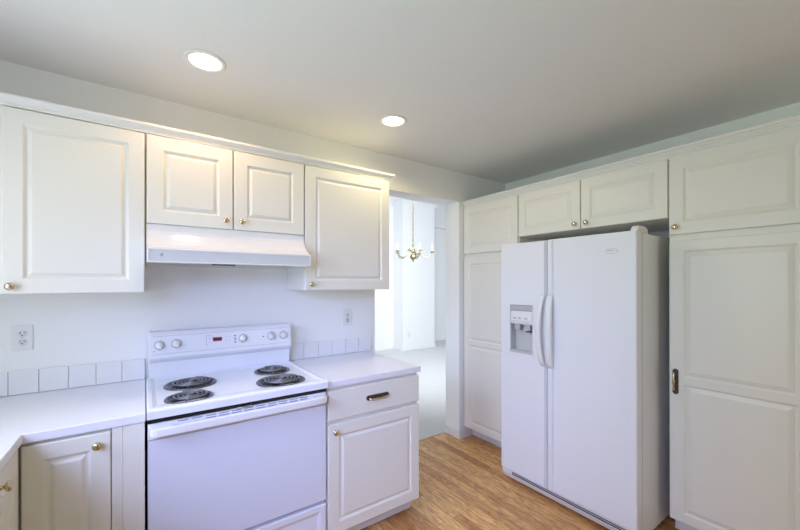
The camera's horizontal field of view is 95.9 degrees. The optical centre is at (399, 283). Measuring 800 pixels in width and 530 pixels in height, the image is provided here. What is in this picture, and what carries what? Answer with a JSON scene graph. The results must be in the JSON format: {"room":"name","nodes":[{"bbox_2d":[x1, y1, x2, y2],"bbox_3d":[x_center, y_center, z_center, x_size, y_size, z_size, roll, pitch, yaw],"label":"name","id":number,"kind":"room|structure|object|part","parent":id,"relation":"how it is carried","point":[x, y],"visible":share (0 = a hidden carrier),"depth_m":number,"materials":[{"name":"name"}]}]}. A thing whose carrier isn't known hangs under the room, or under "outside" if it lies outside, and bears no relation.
{"room":"kitchen","nodes":[
{"label":"kitchen","id":0,"kind":"room"},
{"bbox_2d":[0,60,505,529],"bbox_3d":[1.479,-0.682,4.074,9.285,4.200,0.180,0,0,-35],"label":"wall","id":1,"kind":"structure","parent":0,"point":[70,329],"depth_m":2.11,"materials":[{"name":"paint"}]},
{"bbox_2d":[11,325,32,350],"bbox_3d":[-1.749,0.250,1.669,0.071,0.117,0.009,0,0,-35],"label":"outlet","id":2,"kind":"object","parent":1,"relation":"attached to","point":[21,335],"visible":1,"depth_m":1.67,"materials":[{"name":"white plastic"}]},
{"bbox_2d":[17,330,27,336],"bbox_3d":[-1.748,0.231,1.667,0.035,0.035,0.002,0,0,-35],"label":"receptacle","id":3,"kind":"object","parent":2,"relation":"attached to","point":[20,333],"depth_m":1.67,"materials":[{"name":"white plastic"}]},
{"bbox_2d":[17,338,27,345],"bbox_3d":[-1.748,0.270,1.667,0.035,0.035,0.002,0,0,-35],"label":"receptacle","id":4,"kind":"object","parent":2,"relation":"attached to","point":[20,341],"depth_m":1.67,"materials":[{"name":"white plastic"}]},
{"bbox_2d":[0,358,144,396],"bbox_3d":[-1.768,0.456,1.654,0.979,0.110,0.012,0,0,-35],"label":"backsplash","id":5,"kind":"structure","parent":1,"relation":"attached to","point":[55,378],"depth_m":1.76,"materials":[{"name":"tile"}]},
{"bbox_2d":[0,105,145,293],"bbox_3d":[-1.667,-0.343,1.516,0.974,0.768,0.355,0,0,-35],"label":"upper cabinet","id":6,"kind":"object","parent":1,"relation":"attached to","point":[73,206],"visible":1,"depth_m":1.53,"materials":[{"name":"white wood"}]},
{"bbox_3d":[-1.530,0.011,1.413,0.031,0.031,0.030,0,0,-35],"label":"knob","id":7,"kind":"part","parent":6,"relation":"part of","materials":[{"name":"gold metal"}]},
{"bbox_2d":[0,92,394,180],"bbox_3d":[-1.103,-0.727,1.924,2.380,0.040,0.339,0,0,-35],"label":"trim","id":8,"kind":"structure","parent":6,"relation":"attached to","point":[6,99],"depth_m":1.73,"materials":[{"name":"paint"}]},
{"bbox_2d":[146,134,303,235],"bbox_3d":[-0.957,-0.506,2.019,0.762,0.444,0.355,0,0,-35],"label":"upper cabinet","id":9,"kind":"object","parent":1,"relation":"attached to","point":[189,184],"visible":0.99,"depth_m":1.86,"materials":[{"name":"white wood"}]},
{"bbox_3d":[-1.035,-0.492,1.795,0.370,0.416,0.020,0,0,-35],"label":"door","id":10,"kind":"part","parent":9,"relation":"part of","materials":[{"name":"white wood"}]},
{"bbox_3d":[-0.898,-0.327,1.861,0.031,0.031,0.030,0,0,-35],"label":"knob","id":11,"kind":"part","parent":9,"relation":"part of","materials":[{"name":"gold metal"}]},
{"bbox_2d":[146,223,310,268],"bbox_3d":[-0.932,-0.186,1.984,0.759,0.192,0.435,0,0,-35],"label":"range hood","id":12,"kind":"object","parent":9,"relation":"attached to","point":[166,245],"visible":1,"depth_m":1.83,"materials":[{"name":"metal"}]},
{"bbox_3d":[-1.242,-0.188,1.768,0.004,0.188,0.430,0,0,-35],"label":"panel","id":13,"kind":"part","parent":12,"relation":"part of","materials":[{"name":"metal"}]},
{"bbox_3d":[-0.808,-0.128,1.809,0.754,0.062,0.003,0,0,-35],"label":"frame","id":14,"kind":"part","parent":12,"relation":"part of","materials":[{"name":"metal"}]},
{"bbox_3d":[-0.809,-0.128,1.810,0.739,0.049,0.001,0,0,-35],"label":"panel","id":15,"kind":"part","parent":12,"relation":"part of","materials":[{"name":"white metal"}]},
{"bbox_3d":[-0.626,-0.189,2.204,0.004,0.188,0.430,0,0,-35],"label":"panel","id":16,"kind":"part","parent":12,"relation":"part of","materials":[{"name":"metal"}]},
{"bbox_3d":[-0.724,-0.493,2.015,0.380,0.416,0.020,0,0,-35],"label":"door","id":17,"kind":"part","parent":9,"relation":"part of","materials":[{"name":"white wood"}]},
{"bbox_2d":[289,336,370,360],"bbox_3d":[-0.482,0.454,2.565,0.636,0.110,0.012,0,0,-35],"label":"backsplash","id":18,"kind":"structure","parent":1,"relation":"attached to","point":[305,350],"depth_m":2.54,"materials":[{"name":"tile"}]},
{"bbox_2d":[287,164,388,289],"bbox_3d":[-0.401,-0.345,2.413,0.597,0.768,0.355,0,0,-35],"label":"upper cabinet","id":19,"kind":"object","parent":1,"relation":"attached to","point":[346,235],"visible":0.97,"depth_m":2.27,"materials":[{"name":"white wood"}]},
{"bbox_2d":[342,309,350,325],"bbox_3d":[-0.387,0.246,2.634,0.071,0.117,0.009,0,0,-35],"label":"outlet","id":20,"kind":"object","parent":1,"relation":"attached to","point":[346,313],"visible":1,"depth_m":2.63,"materials":[{"name":"white plastic"}]},
{"bbox_2d":[445,425,471,438],"bbox_3d":[0.552,1.382,3.408,0.165,0.075,0.191,0,0,-35],"label":"baseboard","id":21,"kind":"object","parent":1,"relation":"attached to","point":[449,430],"visible":0.9,"depth_m":3.34,"materials":[{"name":"paint"}]},
{"bbox_2d":[375,196,423,346],"bbox_3d":[-1.729,-0.552,6.877,5.520,3.950,0.135,0,0,-35],"label":"wall","id":22,"kind":"structure","parent":0,"point":[383,297],"depth_m":7.83,"materials":[{"name":"white paint"}]},
{"bbox_2d":[375,336,445,350],"bbox_3d":[-0.516,1.377,7.575,8.300,0.081,0.634,0,0,-35],"label":"baseboard","id":23,"kind":"structure","parent":22,"relation":"attached to","point":[443,337],"depth_m":7.82,"materials":[{"name":"white paint"}]},
{"bbox_2d":[0,0,799,183],"bbox_3d":[0.809,-1.069,0.609,4.188,0.100,4.700,0,0,-35],"label":"ceiling","id":24,"kind":"structure","parent":0,"point":[502,91],"depth_m":1.65,"materials":[{"name":"paint"}]},
{"bbox_2d":[183,49,225,72],"bbox_3d":[-0.890,-1.013,1.648,0.174,0.005,0.174,0,0,-35],"label":"recessed light","id":25,"kind":"object","parent":24,"relation":"in","point":[202,60],"visible":1,"depth_m":1.64,"materials":[{"name":"paint"}]},
{"bbox_2d":[379,115,406,127],"bbox_3d":[-0.043,-1.014,2.253,0.174,0.005,0.174,0,0,-35],"label":"recessed light","id":26,"kind":"object","parent":24,"relation":"in","point":[392,121],"visible":1,"depth_m":2.25,"materials":[{"name":"paint"}]},
{"bbox_2d":[375,340,445,440],"bbox_3d":[0.052,1.458,6.859,8.400,0.084,6.020,0,0,-35],"label":"carpet","id":27,"kind":"object","parent":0,"point":[431,360],"visible":0.08,"depth_m":5.16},
{"bbox_2d":[392,200,435,346],"bbox_3d":[0.250,-0.175,8.107,0.950,3.190,0.655,0,0,-35],"label":"wall","id":28,"kind":"structure","parent":0,"point":[413,282],"depth_m":7.83,"materials":[{"name":"white paint"}]},
{"bbox_2d":[424,202,445,336],"bbox_3d":[1.552,-0.557,9.511,2.880,3.950,0.130,0,0,-35],"label":"wall","id":29,"kind":"structure","parent":0,"point":[440,210],"depth_m":9.05,"materials":[{"name":"white paint"}]},
{"bbox_2d":[434,225,445,228],"bbox_3d":[1.601,-1.412,9.393,2.735,0.060,0.120,0,0,-35],"label":"trim ledge","id":30,"kind":"object","parent":29,"relation":"attached to","point":[435,226],"depth_m":8.89,"materials":[{"name":"white paint"}]},
{"bbox_2d":[361,433,678,529],"bbox_3d":[0.762,1.459,0.683,4.188,0.080,4.880,0,0,-35],"label":"floor","id":31,"kind":"structure","parent":0,"point":[464,485],"depth_m":2.35,"materials":[{"name":"brown wood"}]},
{"bbox_2d":[0,450,17,529],"bbox_3d":[-0.877,0.984,0.120,0.660,0.876,2.254,0,0,-35],"label":"base cabinet","id":32,"kind":"object","parent":31,"relation":"on","point":[9,473],"visible":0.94,"depth_m":1.13,"materials":[{"name":"white wood"}]},
{"bbox_3d":[-1.157,0.596,1.059,0.030,0.031,0.031,0,0,-35],"label":"knob","id":33,"kind":"part","parent":32,"relation":"part of","materials":[{"name":"gold metal"}]},
{"bbox_2d":[0,379,145,471],"bbox_3d":[-0.919,0.527,0.454,0.980,0.034,2.948,0,0,-35],"label":"countertop","id":34,"kind":"structure","parent":32,"relation":"on","point":[46,415],"depth_m":1.44,"materials":[{"name":"laminate"}]},
{"bbox_2d":[18,422,144,529],"bbox_3d":[-1.354,0.981,1.543,0.426,0.870,0.667,0,0,-35],"label":"base cabinet","id":35,"kind":"object","parent":31,"relation":"on","point":[94,480],"visible":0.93,"depth_m":1.32,"materials":[{"name":"white wood"}]},
{"bbox_3d":[-1.192,0.936,1.297,0.240,0.761,0.020,0,0,-35],"label":"door","id":36,"kind":"part","parent":35,"relation":"part of","materials":[{"name":"white wood"}]},
{"bbox_3d":[-1.112,0.596,1.324,0.031,0.031,0.030,0,0,-35],"label":"knob","id":37,"kind":"part","parent":35,"relation":"part of","materials":[{"name":"gold metal"}]},
{"bbox_2d":[146,323,327,529],"bbox_3d":[-0.852,0.838,1.874,0.761,1.168,0.672,0,0,-35],"label":"electric range","id":38,"kind":"object","parent":31,"relation":"on","point":[236,429],"visible":1,"depth_m":1.70,"materials":[{"name":"metal"}]},
{"bbox_3d":[-1.250,0.322,1.874,0.038,0.039,0.029,0,0,-35],"label":"burner knob","id":39,"kind":"part","parent":38,"relation":"part of","materials":[{"name":"white plastic"}]},
{"bbox_3d":[-1.189,0.320,1.918,0.038,0.039,0.029,0,0,-35],"label":"burner knob","id":40,"kind":"part","parent":38,"relation":"part of","materials":[{"name":"white plastic"}]},
{"bbox_2d":[167,391,209,401],"bbox_3d":[-0.928,0.500,1.589,0.163,0.003,0.163,0,0,-35],"label":"burner","id":41,"kind":"object","parent":38,"relation":"on","point":[184,396],"depth_m":1.57,"materials":[{"name":"black metal"}]},
{"bbox_3d":[-0.928,0.499,1.589,0.190,0.007,0.190,0,0,-35],"label":"burner","id":42,"kind":"part","parent":38,"relation":"part of","materials":[{"name":"black metal"}]},
{"bbox_3d":[-1.047,0.499,1.805,0.232,0.007,0.232,0,0,-35],"label":"burner","id":43,"kind":"part","parent":38,"relation":"part of","materials":[{"name":"black metal"}]},
{"bbox_2d":[167,378,212,388],"bbox_3d":[-1.047,0.500,1.805,0.199,0.003,0.199,0,0,-35],"label":"burner","id":44,"kind":"object","parent":38,"relation":"on","point":[185,383],"depth_m":1.77,"materials":[{"name":"black metal"}]},
{"bbox_2d":[206,335,230,344],"bbox_3d":[-1.029,0.316,2.046,0.126,0.052,0.007,0,0,-35],"label":"clock","id":45,"kind":"object","parent":38,"relation":"on","point":[210,339],"depth_m":2.04,"materials":[{"name":"plastic"}]},
{"bbox_2d":[146,361,327,420],"bbox_3d":[-0.850,0.515,1.869,0.761,0.038,0.598,0,0,-35],"label":"cooktop","id":46,"kind":"object","parent":38,"relation":"in","point":[171,395],"depth_m":1.76,"materials":[{"name":"metal"}]},
{"bbox_2d":[148,392,326,529],"bbox_3d":[-0.682,0.832,1.634,0.754,0.568,0.084,0,0,-35],"label":"oven","id":47,"kind":"object","parent":38,"relation":"in","point":[245,465],"depth_m":1.61,"materials":[{"name":"white metal"}]},
{"bbox_2d":[238,334,246,341],"bbox_3d":[-0.918,0.320,2.111,0.052,0.057,0.030,0,0,-35],"label":"knob","id":48,"kind":"object","parent":38,"relation":"in","point":[241,337],"depth_m":2.11,"materials":[{"name":"white plastic"}]},
{"bbox_3d":[-0.783,0.319,2.205,0.038,0.039,0.029,0,0,-35],"label":"burner knob","id":49,"kind":"part","parent":38,"relation":"part of","materials":[{"name":"white plastic"}]},
{"bbox_3d":[-0.735,0.498,2.072,0.192,0.007,0.192,0,0,-35],"label":"burner","id":50,"kind":"part","parent":38,"relation":"part of","materials":[{"name":"black metal"}]},
{"bbox_2d":[257,367,286,373],"bbox_3d":[-0.735,0.499,2.072,0.165,0.003,0.165,0,0,-35],"label":"burner","id":51,"kind":"object","parent":38,"relation":"on","point":[265,370],"depth_m":2.04,"materials":[{"name":"black metal"}]},
{"bbox_3d":[-0.612,0.498,1.855,0.240,0.007,0.240,0,0,-35],"label":"burner","id":52,"kind":"part","parent":38,"relation":"part of","materials":[{"name":"black metal"}]},
{"bbox_2d":[260,376,301,385],"bbox_3d":[-0.612,0.499,1.855,0.206,0.003,0.206,0,0,-35],"label":"burner","id":53,"kind":"object","parent":38,"relation":"on","point":[270,380],"depth_m":1.82,"materials":[{"name":"black metal"}]},
{"bbox_3d":[-0.724,0.319,2.247,0.038,0.039,0.029,0,0,-35],"label":"burner knob","id":54,"kind":"part","parent":38,"relation":"part of","materials":[{"name":"white plastic"}]},
{"bbox_3d":[-0.697,1.247,1.656,0.754,0.225,0.030,0,0,-35],"label":"storage drawer","id":55,"kind":"part","parent":38,"relation":"part of","materials":[{"name":"metal"}]},
{"bbox_2d":[324,372,418,529],"bbox_3d":[-0.304,0.979,2.287,0.602,0.870,0.667,0,0,-35],"label":"base cabinet","id":56,"kind":"object","parent":31,"relation":"on","point":[372,427],"visible":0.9,"depth_m":2.02,"materials":[{"name":"white wood"}]},
{"bbox_3d":[-0.332,0.776,1.876,0.031,0.031,0.030,0,0,-35],"label":"knob","id":57,"kind":"part","parent":56,"relation":"part of","materials":[{"name":"gold metal"}]},
{"bbox_2d":[291,351,420,388],"bbox_3d":[-0.308,0.526,2.302,0.616,0.034,0.640,0,0,-35],"label":"countertop","id":58,"kind":"structure","parent":56,"relation":"on","point":[339,370],"depth_m":2.19,"materials":[{"name":"laminate"}]},
{"bbox_3d":[-0.133,0.639,2.048,0.598,0.158,0.020,0,0,-35],"label":"drawer","id":59,"kind":"part","parent":56,"relation":"part of","materials":[{"name":"white wood"}]},
{"bbox_3d":[-0.125,0.636,2.039,0.148,0.027,0.004,0,0,-35],"label":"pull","id":60,"kind":"part","parent":56,"relation":"part of","materials":[{"name":"gold metal"}]},
{"bbox_2d":[464,195,543,447],"bbox_3d":[1.005,0.340,3.258,0.603,2.143,0.595,0,0,-35],"label":"tall cabinet","id":61,"kind":"object","parent":31,"relation":"on","point":[488,226],"visible":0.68,"depth_m":3.12,"materials":[{"name":"white wood"}]},
{"bbox_3d":[0.767,0.538,3.089,0.020,1.547,0.587,0,0,-35],"label":"door","id":62,"kind":"part","parent":61,"relation":"part of","materials":[{"name":"white wood"}]},
{"bbox_3d":[0.765,-0.485,3.089,0.020,0.427,0.587,0,0,-35],"label":"door","id":63,"kind":"part","parent":61,"relation":"part of","materials":[{"name":"white wood"}]},
{"bbox_2d":[501,226,669,529],"bbox_3d":[1.304,0.552,2.489,0.866,1.733,0.892,0,0,-35],"label":"refrigerator","id":64,"kind":"object","parent":31,"relation":"on","point":[585,379],"visible":0.98,"depth_m":2.13,"materials":[{"name":"white plastic"}]},
{"bbox_3d":[0.871,0.521,2.503,0.071,1.605,0.368,0,0,-35],"label":"freezer door","id":65,"kind":"part","parent":64,"relation":"part of","materials":[{"name":"white metal"}]},
{"bbox_3d":[0.911,0.304,2.339,0.053,0.470,0.046,0,0,-35],"label":"handle","id":66,"kind":"part","parent":64,"relation":"part of","materials":[{"name":"white plastic"}]},
{"bbox_3d":[0.946,0.304,2.291,0.053,0.470,0.046,0,0,-35],"label":"handle","id":67,"kind":"part","parent":64,"relation":"part of","materials":[{"name":"white plastic"}]},
{"bbox_3d":[1.130,0.521,2.136,0.071,1.611,0.518,0,0,-35],"label":"fridge door","id":68,"kind":"part","parent":64,"relation":"part of","materials":[{"name":"white metal"}]},
{"bbox_2d":[669,128,799,529],"bbox_3d":[1.904,0.339,1.962,0.633,2.143,0.562,0,0,-35],"label":"tall cabinet","id":69,"kind":"object","parent":31,"relation":"on","point":[734,209],"visible":1,"depth_m":1.79,"materials":[{"name":"white wood"}]},
{"bbox_3d":[1.516,-0.313,1.988,0.030,0.031,0.031,0,0,-35],"label":"knob","id":70,"kind":"part","parent":69,"relation":"part of","materials":[{"name":"gold metal"}]},
{"bbox_3d":[1.526,0.541,1.997,0.004,0.140,0.027,0,0,-35],"label":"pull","id":71,"kind":"part","parent":69,"relation":"part of","materials":[{"name":"gold metal"}]},
{"bbox_3d":[1.677,-0.486,1.802,0.020,0.427,0.554,0,0,-35],"label":"door","id":72,"kind":"part","parent":69,"relation":"part of","materials":[{"name":"white wood"}]},
{"bbox_2d":[506,102,799,237],"bbox_3d":[2.479,0.197,1.791,0.100,2.438,4.700,0,0,-35],"label":"wall","id":73,"kind":"structure","parent":0,"point":[793,109],"depth_m":2.53,"materials":[{"name":"paint"}]},
{"bbox_2d":[518,160,668,239],"bbox_3d":[1.452,-0.551,2.599,0.633,0.362,0.996,0,0,-35],"label":"upper cabinet","id":74,"kind":"object","parent":73,"relation":"attached to","point":[619,201],"visible":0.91,"depth_m":2.35,"materials":[{"name":"white wood"}]},
{"bbox_3d":[1.082,-0.534,2.643,0.020,0.329,0.492,0,0,-35],"label":"door","id":75,"kind":"part","parent":74,"relation":"part of","materials":[{"name":"white wood"}]},
{"bbox_3d":[1.370,-0.535,2.235,0.020,0.329,0.494,0,0,-35],"label":"door","id":76,"kind":"part","parent":74,"relation":"part of","materials":[{"name":"white wood"}]},
{"bbox_2d":[462,114,799,207],"bbox_3d":[1.460,-0.730,2.601,0.618,0.055,2.198,0,0,-35],"label":"trim","id":77,"kind":"structure","parent":74,"relation":"attached to","point":[792,122],"depth_m":2.06,"materials":[{"name":"paint"}]},
{"bbox_3d":[0.045,-2.580,6.859,8.400,0.100,6.020,0,0,-35],"label":"ceiling","id":78,"kind":"structure","parent":0,"visible":0},
{"bbox_2d":[396,200,433,261],"bbox_3d":[0.169,-1.422,5.241,0.573,2.215,0.597,0,0,-35],"label":"chandelier","id":79,"kind":"object","parent":78,"relation":"hanging from","point":[412,256],"visible":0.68,"depth_m":5.25,"materials":[{"name":"gold metal"}]},
{"bbox_3d":[0.191,-0.446,5.257,0.096,0.263,0.096,0,0,-35],"label":"stem","id":80,"kind":"part","parent":79,"relation":"part of","materials":[{"name":"gold metal"}]},
{"bbox_3d":[0.190,-1.534,5.257,0.021,1.931,0.021,0,0,10],"label":"chain","id":81,"kind":"part","parent":79,"relation":"part of","materials":[{"name":"gold metal"}]}
]}

